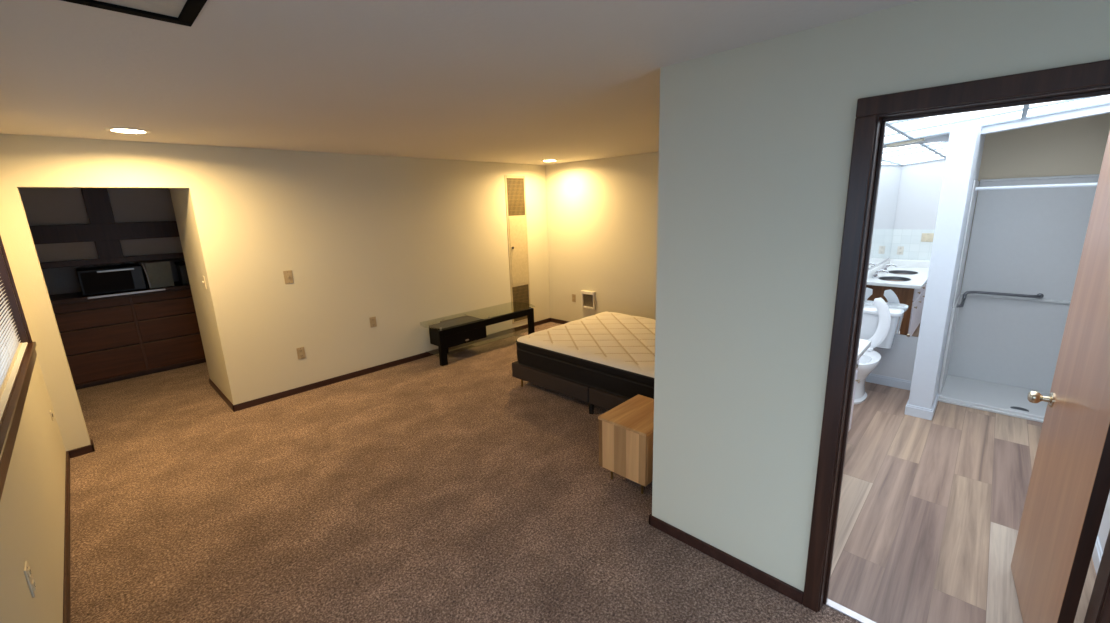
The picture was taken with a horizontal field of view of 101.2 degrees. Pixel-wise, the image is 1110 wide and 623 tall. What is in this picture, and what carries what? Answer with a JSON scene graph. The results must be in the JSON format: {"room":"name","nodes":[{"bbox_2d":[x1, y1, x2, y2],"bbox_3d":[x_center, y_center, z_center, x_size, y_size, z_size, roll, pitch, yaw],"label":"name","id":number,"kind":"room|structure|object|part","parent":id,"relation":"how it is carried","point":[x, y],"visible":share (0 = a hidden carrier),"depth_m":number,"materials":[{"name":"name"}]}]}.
{"room":"bedroom","nodes":[
{"label":"bedroom","id":0,"kind":"room"},
{"bbox_2d":[0,234,65,622],"bbox_3d":[-1.380,0.445,0.882,6.772,2.360,0.150,10,18,43],"label":"wall","id":1,"kind":"structure","parent":0,"point":[32,502],"depth_m":2.01,"materials":[{"name":"beige paint"}]},
{"bbox_2d":[0,235,36,499],"bbox_3d":[-2.675,-0.076,2.046,2.730,1.172,0.178,10,18,43],"label":"window","id":2,"kind":"structure","parent":1,"relation":"in","point":[12,401],"depth_m":2.49,"materials":[{"name":"brown wood"}]},
{"bbox_2d":[0,280,22,399],"bbox_3d":[-2.661,-0.112,2.057,2.605,1.044,0.045,10,18,43],"label":"window blind","id":3,"kind":"object","parent":2,"relation":"attached to","point":[9,353],"visible":0.97,"depth_m":2.65,"materials":[{"name":"white plastic"}]},
{"bbox_3d":[-2.645,0.390,2.172,2.595,0.014,0.025,10,18,43],"label":"rail","id":4,"kind":"part","parent":3,"relation":"part of","materials":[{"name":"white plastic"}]},
{"bbox_3d":[-2.680,-0.109,2.034,2.684,1.102,0.166,10,18,43],"label":"frame","id":5,"kind":"part","parent":2,"relation":"part of","materials":[{"name":"brown wood"}]},
{"bbox_3d":[-2.637,0.444,2.188,2.730,0.094,0.118,10,18,43],"label":"sill","id":6,"kind":"part","parent":2,"relation":"part of","materials":[{"name":"beige wood"}]},
{"bbox_2d":[24,561,35,597],"bbox_3d":[-1.920,0.978,1.670,0.072,0.116,0.010,10,18,43],"label":"outlet","id":7,"kind":"object","parent":1,"relation":"attached to","point":[31,583],"visible":1,"depth_m":1.66,"materials":[{"name":"beige plastic"}]},
{"bbox_2d":[63,452,69,622],"bbox_3d":[-1.338,1.540,1.243,6.609,0.062,0.013,10,18,43],"label":"baseboard","id":8,"kind":"structure","parent":1,"relation":"attached to","point":[66,581],"depth_m":2.46,"materials":[{"name":"brown wood"}]},
{"bbox_2d":[42,258,184,294],"bbox_3d":[-5.207,-0.486,5.452,0.148,2.360,2.304,10,18,43],"label":"wall","id":9,"kind":"structure","parent":0,"point":[62,280],"depth_m":5.12,"materials":[{"name":"grey paint"}]},
{"bbox_2d":[0,134,549,450],"bbox_3d":[-2.510,-0.528,5.261,1.065,2.360,6.078,10,18,43],"label":"wall","id":10,"kind":"structure","parent":0,"point":[411,244],"depth_m":4.52,"materials":[{"name":"white paint"}]},
{"bbox_2d":[66,439,94,457],"bbox_3d":[-3.723,1.078,3.578,0.128,0.062,0.148,10,18,43],"label":"baseboard","id":11,"kind":"structure","parent":10,"relation":"attached to","point":[87,449],"depth_m":3.54,"materials":[{"name":"brown wood"}]},
{"bbox_2d":[202,276,206,288],"bbox_3d":[-3.164,-0.262,4.107,0.072,0.116,0.018,10,18,43],"label":"light switch","id":12,"kind":"object","parent":10,"relation":"attached to","point":[203,277],"visible":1,"depth_m":4.10,"materials":[{"name":"beige plastic"}]},
{"bbox_2d":[283,270,293,283],"bbox_3d":[-2.584,-0.333,4.423,0.018,0.125,0.075,10,18,43],"label":"wall plate","id":13,"kind":"object","parent":10,"relation":"attached to","point":[288,278],"visible":1,"depth_m":4.42,"materials":[{"name":"beige plastic"}]},
{"bbox_2d":[296,347,305,358],"bbox_3d":[-2.561,0.419,4.601,0.010,0.116,0.072,10,18,43],"label":"outlet","id":14,"kind":"object","parent":10,"relation":"attached to","point":[300,351],"visible":1,"depth_m":4.60,"materials":[{"name":"beige plastic"}]},
{"bbox_2d":[369,316,376,327],"bbox_3d":[-2.034,0.118,5.103,0.010,0.116,0.072,10,18,43],"label":"outlet","id":15,"kind":"object","parent":10,"relation":"attached to","point":[373,323],"visible":1,"depth_m":5.10,"materials":[{"name":"beige plastic"}]},
{"bbox_2d":[209,318,550,411],"bbox_3d":[-1.914,0.445,6.076,1.078,0.062,4.231,10,18,43],"label":"baseboard","id":16,"kind":"structure","parent":10,"relation":"attached to","point":[251,403],"depth_m":4.96,"materials":[{"name":"brown wood"}]},
{"bbox_2d":[504,175,530,323],"bbox_3d":[-0.511,-0.859,6.511,0.034,2.080,0.370,10,18,43],"label":"panel","id":17,"kind":"object","parent":10,"relation":"attached to","point":[515,192],"visible":0.94,"depth_m":6.49,"materials":[{"name":"beige paint"}]},
{"bbox_2d":[507,178,524,215],"bbox_3d":[-0.541,-1.594,6.352,0.005,0.505,0.315,10,18,43],"label":"grille","id":18,"kind":"object","parent":17,"relation":"attached to","point":[515,186],"depth_m":6.35,"materials":[{"name":"beige metal"}]},
{"bbox_3d":[-0.518,-0.859,6.521,0.009,0.941,0.313,10,18,43],"label":"access door","id":19,"kind":"part","parent":17,"relation":"part of","materials":[{"name":"beige paint"}]},
{"bbox_2d":[513,284,528,321],"bbox_3d":[-0.494,-0.126,6.690,0.005,0.510,0.315,10,18,43],"label":"grille","id":20,"kind":"object","parent":17,"relation":"attached to","point":[520,291],"depth_m":6.68,"materials":[{"name":"beige metal"}]},
{"bbox_2d":[0,0,917,164],"bbox_3d":[-0.686,-1.382,3.233,9.450,0.100,6.078,10,18,43],"label":"ceiling","id":21,"kind":"structure","parent":0,"point":[500,81],"depth_m":1.92,"materials":[{"name":"paint"}]},
{"bbox_2d":[104,127,150,133],"bbox_3d":[-2.885,-1.221,3.084,0.238,0.014,0.238,10,18,43],"label":"recessed light","id":22,"kind":"object","parent":21,"relation":"in","point":[112,129],"visible":1,"depth_m":3.05,"materials":[{"name":"white"}]},
{"bbox_2d":[61,0,206,26],"bbox_3d":[-1.117,-0.790,0.984,0.620,0.016,0.620,10,18,43],"label":"ceiling panel","id":23,"kind":"object","parent":21,"relation":"attached to","point":[181,12],"visible":1,"depth_m":1.29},
{"bbox_3d":[-1.117,-0.794,0.983,0.548,0.008,0.548,10,18,43],"label":"panel","id":24,"kind":"part","parent":23,"relation":"part of","materials":[{"name":"white plastic"}]},
{"bbox_2d":[541,159,557,161],"bbox_3d":[-0.069,-1.980,5.988,0.238,0.014,0.238,10,18,43],"label":"recessed light","id":25,"kind":"object","parent":21,"relation":"in","point":[547,160],"visible":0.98,"depth_m":5.93,"materials":[{"name":"white"}]},
{"bbox_2d":[70,322,1095,622],"bbox_3d":[-0.133,0.897,4.269,9.450,0.120,6.444,10,18,43],"label":"floor","id":26,"kind":"structure","parent":0,"point":[422,490],"depth_m":2.71,"materials":[{"name":"brown carpet"}]},
{"bbox_2d":[49,281,205,389],"bbox_3d":[-4.920,0.230,5.355,0.586,0.990,2.300,10,18,43],"label":"dresser","id":27,"kind":"object","parent":26,"relation":"on","point":[115,336],"visible":0.62,"depth_m":5.11,"materials":[{"name":"brown wood"}]},
{"bbox_3d":[-5.138,-0.024,4.705,0.026,0.080,1.116,10,18,43],"label":"drawer","id":28,"kind":"part","parent":27,"relation":"part of","materials":[{"name":"brown wood"}]},
{"bbox_3d":[-5.133,0.118,4.737,0.026,0.180,1.116,10,18,43],"label":"drawer","id":29,"kind":"part","parent":27,"relation":"part of","materials":[{"name":"brown wood"}]},
{"bbox_3d":[-5.127,0.339,4.788,0.026,0.245,1.116,10,18,43],"label":"drawer","id":30,"kind":"part","parent":27,"relation":"part of","materials":[{"name":"brown wood"}]},
{"bbox_3d":[-5.117,0.624,4.854,0.026,0.310,1.116,10,18,43],"label":"drawer","id":31,"kind":"part","parent":27,"relation":"part of","materials":[{"name":"brown wood"}]},
{"bbox_2d":[49,281,189,303],"bbox_3d":[-4.937,-0.236,5.250,0.580,0.033,2.300,10,18,43],"label":"countertop","id":32,"kind":"structure","parent":27,"relation":"on","point":[77,296],"depth_m":4.98,"materials":[{"name":"brown wood"}]},
{"bbox_2d":[76,264,146,295],"bbox_3d":[-5.002,-0.367,5.151,0.445,0.270,0.520,10,18,43],"label":"microwave","id":33,"kind":"object","parent":32,"relation":"on","point":[127,277],"visible":1,"depth_m":5.01,"materials":[{"name":"black metal"}]},
{"bbox_3d":[-4.881,-0.332,4.984,0.015,0.230,0.400,10,18,43],"label":"door","id":34,"kind":"part","parent":33,"relation":"part of","materials":[{"name":"black glass"}]},
{"bbox_3d":[-4.821,-0.452,5.007,0.010,0.020,0.300,10,18,43],"label":"handle","id":35,"kind":"part","parent":33,"relation":"part of","materials":[{"name":"silver metal"}]},
{"bbox_2d":[141,261,174,288],"bbox_3d":[-4.615,-0.427,5.301,0.034,0.297,0.258,7,16,34],"label":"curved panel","id":36,"kind":"object","parent":32,"relation":"on","point":[158,274],"visible":1,"depth_m":5.30,"materials":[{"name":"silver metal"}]},
{"bbox_2d":[174,261,189,284],"bbox_3d":[-4.439,-0.496,5.655,0.300,0.260,0.370,10,18,43],"label":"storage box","id":37,"kind":"object","parent":32,"relation":"on","point":[181,266],"visible":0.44,"depth_m":5.47,"materials":[{"name":"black plastic"}]},
{"bbox_3d":[-4.442,-0.608,5.629,0.300,0.030,0.370,10,18,43],"label":"lid","id":38,"kind":"part","parent":37,"relation":"part of","materials":[{"name":"black paint"}]},
{"bbox_3d":[-4.360,-0.230,5.492,0.026,0.080,1.091,10,18,43],"label":"drawer","id":39,"kind":"part","parent":27,"relation":"part of","materials":[{"name":"brown wood"}]},
{"bbox_3d":[-4.356,-0.088,5.524,0.026,0.180,1.091,10,18,43],"label":"drawer","id":40,"kind":"part","parent":27,"relation":"part of","materials":[{"name":"brown wood"}]},
{"bbox_3d":[-4.348,0.133,5.575,0.026,0.245,1.091,10,18,43],"label":"drawer","id":41,"kind":"part","parent":27,"relation":"part of","materials":[{"name":"brown wood"}]},
{"bbox_3d":[-4.339,0.418,5.641,0.026,0.310,1.091,10,18,43],"label":"drawer","id":42,"kind":"part","parent":27,"relation":"part of","materials":[{"name":"brown wood"}]},
{"bbox_2d":[426,306,534,365],"bbox_3d":[-0.945,0.252,5.900,0.490,0.457,1.620,10,18,43],"label":"tv stand","id":43,"kind":"object","parent":26,"relation":"on","point":[446,334],"visible":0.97,"depth_m":5.54,"materials":[{"name":"black paint"}]},
{"bbox_3d":[-1.305,0.422,5.293,0.050,0.420,0.080,10,18,43],"label":"leg","id":44,"kind":"part","parent":43,"relation":"part of","materials":[{"name":"black paint"}]},
{"bbox_3d":[-1.077,0.304,5.533,0.018,0.153,0.601,10,18,43],"label":"drop door","id":45,"kind":"part","parent":43,"relation":"part of","materials":[{"name":"black paint"}]},
{"bbox_3d":[-0.331,0.164,6.278,0.050,0.420,0.080,10,18,43],"label":"leg","id":46,"kind":"part","parent":43,"relation":"part of","materials":[{"name":"black paint"}]},
{"bbox_2d":[512,361,628,413],"bbox_3d":[0.828,0.635,4.440,2.045,0.256,1.520,10,18,43],"label":"bed base","id":47,"kind":"object","parent":26,"relation":"on","point":[592,396],"visible":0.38,"depth_m":4.06,"materials":[{"name":"grey fabric"}]},
{"bbox_2d":[516,312,655,398],"bbox_3d":[0.829,0.377,4.368,2.024,0.275,1.514,10,18,43],"label":"mattress","id":48,"kind":"object","parent":47,"relation":"on","point":[611,352],"visible":0.61,"depth_m":4.13,"materials":[{"name":"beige fabric"}]},
{"bbox_3d":[0.831,0.434,4.381,2.015,0.158,1.505,10,18,43],"label":"panel","id":49,"kind":"part","parent":48,"relation":"part of","materials":[{"name":"black fabric"}]},
{"bbox_3d":[0.317,0.835,3.969,0.052,0.108,0.051,10,18,43],"label":"leg","id":50,"kind":"part","parent":47,"relation":"part of","materials":[{"name":"black metal"}]},
{"bbox_2d":[598,394,653,493],"bbox_3d":[0.569,0.873,2.999,0.361,0.455,0.460,10,18,43],"label":"nightstand","id":51,"kind":"object","parent":26,"relation":"on","point":[625,430],"visible":0.77,"depth_m":2.83,"materials":[{"name":"brown wood"}]},
{"bbox_3d":[0.696,0.855,2.869,0.005,0.290,0.420,10,18,43],"label":"door","id":52,"kind":"part","parent":51,"relation":"part of","materials":[{"name":"brown wood"}]},
{"bbox_2d":[848,339,870,431],"bbox_3d":[1.474,0.646,2.902,0.548,0.883,1.669,10,18,43],"label":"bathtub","id":53,"kind":"object","parent":26,"relation":"on","point":[864,345],"visible":0.09,"depth_m":3.21,"materials":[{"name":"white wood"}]},
{"bbox_3d":[2.032,0.672,3.177,0.018,0.455,0.375,10,18,43],"label":"cabinet door","id":54,"kind":"part","parent":53,"relation":"part of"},
{"bbox_2d":[854,298,903,403],"bbox_3d":[2.736,0.325,4.114,0.514,0.887,0.785,10,18,43],"label":"toilet","id":55,"kind":"object","parent":26,"relation":"on","point":[880,322],"visible":0.45,"depth_m":4.08,"materials":[{"name":"white ceramic"}]},
{"bbox_3d":[2.667,0.581,4.091,0.372,0.402,0.565,10,18,43],"label":"bowl","id":56,"kind":"part","parent":55,"relation":"part of","materials":[{"name":"white ceramic"}]},
{"bbox_3d":[2.823,0.109,4.164,0.386,0.495,0.074,10,18,43],"label":"seat","id":57,"kind":"part","parent":55,"relation":"part of","materials":[{"name":"white plastic"}]},
{"bbox_3d":[2.931,0.156,4.288,0.470,0.315,0.200,10,18,43],"label":"tank","id":58,"kind":"part","parent":55,"relation":"part of","materials":[{"name":"white ceramic"}]},
{"bbox_3d":[2.921,-0.018,4.244,0.514,0.040,0.222,10,18,43],"label":"tank lid","id":59,"kind":"part","parent":55,"relation":"part of","materials":[{"name":"white ceramic"}]},
{"bbox_2d":[938,174,1099,422],"bbox_3d":[3.878,-0.158,3.827,0.758,1.885,0.829,10,18,43],"label":"shower stall","id":60,"kind":"object","parent":26,"relation":"on","point":[999,349],"visible":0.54,"depth_m":4.07,"materials":[{"name":"grey plastic"}]},
{"bbox_2d":[957,291,1043,307],"bbox_3d":[3.920,-0.119,4.128,0.727,0.116,0.285,-1,13,4],"label":"grab bar","id":61,"kind":"object","parent":60,"relation":"attached to","point":[1040,295],"visible":0.98,"depth_m":4.10,"materials":[{"name":"metal"}]},
{"bbox_3d":[3.908,0.347,3.958,0.758,0.820,0.789,10,18,43],"label":"wall panel","id":62,"kind":"part","parent":60,"relation":"part of","materials":[{"name":"grey plastic"}]},
{"bbox_3d":[3.879,-0.561,3.749,0.758,1.035,0.789,10,18,43],"label":"wall panel","id":63,"kind":"part","parent":60,"relation":"part of","materials":[{"name":"grey plastic"}]},
{"bbox_2d":[975,183,1097,190],"bbox_3d":[3.610,-0.929,3.390,0.718,0.026,0.026,10,18,43],"label":"shower rod","id":64,"kind":"object","parent":60,"relation":"attached to","point":[1072,184],"visible":1,"depth_m":3.39,"materials":[{"name":"white metal"}]},
{"bbox_2d":[545,135,948,380],"bbox_3d":[1.633,-0.711,5.479,4.572,2.360,0.262,10,18,43],"label":"wall","id":65,"kind":"structure","parent":0,"point":[602,214],"depth_m":6.11,"materials":[{"name":"white paint"}]},
{"bbox_2d":[551,318,568,323],"bbox_3d":[1.274,0.378,5.923,3.714,0.062,0.013,10,18,43],"label":"baseboard","id":66,"kind":"structure","parent":65,"relation":"attached to","point":[552,319],"depth_m":7.06,"materials":[{"name":"brown wood"}]},
{"bbox_2d":[572,294,575,301],"bbox_3d":[0.278,-0.199,6.759,0.072,0.116,0.010,10,18,43],"label":"outlet","id":67,"kind":"object","parent":65,"relation":"attached to","point":[573,295],"visible":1,"depth_m":6.75,"materials":[{"name":"beige plastic"}]},
{"bbox_2d":[580,290,594,308],"bbox_3d":[0.473,-0.167,6.545,0.240,0.255,0.050,10,18,43],"label":"wall heater","id":68,"kind":"object","parent":65,"relation":"attached to","point":[588,297],"visible":1,"depth_m":6.54,"materials":[{"name":"white metal"}]},
{"bbox_2d":[583,294,592,306],"bbox_3d":[0.482,-0.159,6.556,0.186,0.181,0.017,10,18,43],"label":"grille","id":69,"kind":"object","parent":68,"relation":"attached to","point":[587,298],"depth_m":6.56,"materials":[{"name":"grey metal"}]},
{"bbox_2d":[866,373,911,389],"bbox_3d":[3.066,0.646,4.451,0.746,0.090,0.014,10,18,43],"label":"baseboard","id":70,"kind":"structure","parent":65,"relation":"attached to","point":[872,378],"depth_m":4.34,"materials":[{"name":"white wood"}]},
{"bbox_2d":[864,141,947,336],"bbox_3d":[3.027,-0.623,4.159,0.740,1.685,0.012,10,18,43],"label":"wall mirror","id":71,"kind":"object","parent":65,"relation":"attached to","point":[911,176],"visible":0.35,"depth_m":4.06,"materials":[{"name":"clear mirror"}]},
{"bbox_2d":[652,0,1109,591],"bbox_3d":[2.646,-0.017,2.327,3.045,2.360,2.999,10,18,43],"label":"wall","id":72,"kind":"structure","parent":0,"point":[756,139],"depth_m":1.90,"materials":[{"name":"white paint"}]},
{"bbox_2d":[649,513,803,603],"bbox_3d":[1.851,0.953,3.348,0.797,0.062,2.999,10,18,43],"label":"baseboard","id":73,"kind":"structure","parent":72,"relation":"attached to","point":[795,594],"depth_m":2.25,"materials":[{"name":"brown wood"}]},
{"bbox_2d":[826,599,875,622],"bbox_3d":[1.472,1.349,1.808,0.720,0.006,0.040,10,18,43],"label":"trim","id":74,"kind":"structure","parent":72,"relation":"attached to","point":[830,603],"depth_m":1.99,"materials":[{"name":"metal"}]},
{"bbox_2d":[802,59,1109,622],"bbox_3d":[1.428,0.334,1.561,0.852,2.096,0.146,10,18,43],"label":"trim","id":75,"kind":"structure","parent":72,"relation":"attached to","point":[1091,74],"depth_m":1.62,"materials":[{"name":"brown wood"}]},
{"bbox_2d":[981,104,1109,134],"bbox_3d":[3.573,-1.431,3.252,0.760,0.226,0.090,10,18,43],"label":"trim","id":76,"kind":"structure","parent":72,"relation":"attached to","point":[1102,109],"depth_m":3.26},
{"bbox_2d":[1011,131,1109,622],"bbox_3d":[1.951,0.323,1.684,0.185,2.006,0.753,8,16,38],"label":"door","id":77,"kind":"structure","parent":72,"relation":"in","point":[1069,487],"depth_m":1.69,"materials":[{"name":"beige wood"}]},
{"bbox_3d":[2.100,0.374,1.975,0.075,0.066,0.066,8,16,38],"label":"knob","id":78,"kind":"part","parent":77,"relation":"part of","materials":[{"name":"gold metal"}]},
{"bbox_2d":[908,119,985,408],"bbox_3d":[3.414,-0.416,3.953,0.150,2.360,1.400,10,18,43],"label":"wall partition","id":79,"kind":"structure","parent":0,"point":[966,141],"depth_m":3.46,"materials":[{"name":"white paint"}]},
{"bbox_2d":[905,393,938,419],"bbox_3d":[3.171,0.763,3.926,0.178,0.090,0.620,10,18,43],"label":"baseboard","id":80,"kind":"structure","parent":79,"relation":"attached to","point":[920,412],"depth_m":3.72,"materials":[{"name":"white wood"}]},
{"bbox_2d":[884,95,1109,145],"bbox_3d":[2.282,-1.184,2.591,1.650,0.196,3.030,10,18,43],"label":"ceiling","id":81,"kind":"structure","parent":0,"point":[902,130],"depth_m":3.13,"materials":[{"name":"white"}]},
{"bbox_3d":[2.212,-1.298,3.359,0.450,0.051,0.586,10,18,43],"label":"diffuser panel","id":82,"kind":"part","parent":81,"relation":"part of","materials":[{"name":"white plastic"}]},
{"bbox_3d":[2.606,-1.402,3.758,0.450,0.051,0.506,10,18,43],"label":"diffuser panel","id":83,"kind":"part","parent":81,"relation":"part of","materials":[{"name":"white plastic"}]},
{"bbox_2d":[887,138,924,146],"bbox_3d":[2.992,-1.440,3.892,0.250,0.040,0.065,10,18,43],"label":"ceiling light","id":84,"kind":"object","parent":81,"relation":"in","point":[922,139],"visible":1,"depth_m":3.87,"materials":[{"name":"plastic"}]},
{"bbox_3d":[2.613,-1.278,2.969,0.616,0.068,0.586,10,18,43],"label":"diffuser panel","id":85,"kind":"part","parent":81,"relation":"part of","materials":[{"name":"white plastic"}]},
{"bbox_3d":[3.007,-1.382,3.367,0.616,0.068,0.506,10,18,43],"label":"diffuser panel","id":86,"kind":"part","parent":81,"relation":"part of","materials":[{"name":"white plastic"}]},
{"bbox_3d":[3.035,-1.256,2.556,0.511,0.057,0.586,10,18,43],"label":"diffuser panel","id":87,"kind":"part","parent":81,"relation":"part of","materials":[{"name":"white plastic"}]},
{"bbox_3d":[3.429,-1.361,2.955,0.511,0.057,0.506,10,18,43],"label":"diffuser panel","id":88,"kind":"part","parent":81,"relation":"part of","materials":[{"name":"white plastic"}]},
{"bbox_2d":[960,113,1109,293],"bbox_3d":[4.192,-0.474,4.099,0.760,2.360,0.100,10,18,43],"label":"wall","id":89,"kind":"structure","parent":0,"point":[1074,146],"depth_m":3.84,"materials":[{"name":"white paint"}]},
{"bbox_2d":[1098,491,1109,550],"bbox_3d":[3.215,-0.076,2.505,0.100,2.360,3.825,10,18,43],"label":"wall","id":90,"kind":"structure","parent":0,"point":[1104,528],"depth_m":2.21,"materials":[{"name":"white paint"}]},
{"bbox_2d":[1092,535,1102,575],"bbox_3d":[2.917,1.099,2.503,0.014,0.090,2.730,10,18,43],"label":"baseboard","id":91,"kind":"structure","parent":90,"relation":"attached to","point":[1097,554],"depth_m":2.19,"materials":[{"name":"white wood"}]},
{"bbox_3d":[-5.183,-0.100,3.775,2.563,2.360,0.148,10,18,43],"label":"wall","id":92,"kind":"structure","parent":0,"visible":0},
{"bbox_2d":[18,188,183,268],"bbox_3d":[-4.927,-1.068,5.022,0.422,1.050,2.300,10,18,43],"label":"shelving","id":93,"kind":"object","parent":92,"relation":"attached to","point":[70,227],"visible":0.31,"depth_m":4.86,"materials":[{"name":"brown wood"}]},
{"bbox_3d":[-4.921,-0.888,5.063,0.422,0.180,2.300,10,18,43],"label":"shelf","id":94,"kind":"part","parent":93,"relation":"part of","materials":[{"name":"brown wood"}]},
{"bbox_3d":[-4.911,-0.591,5.132,0.422,0.060,2.300,10,18,43],"label":"shelf","id":95,"kind":"part","parent":93,"relation":"part of","materials":[{"name":"brown wood"}]}
]}

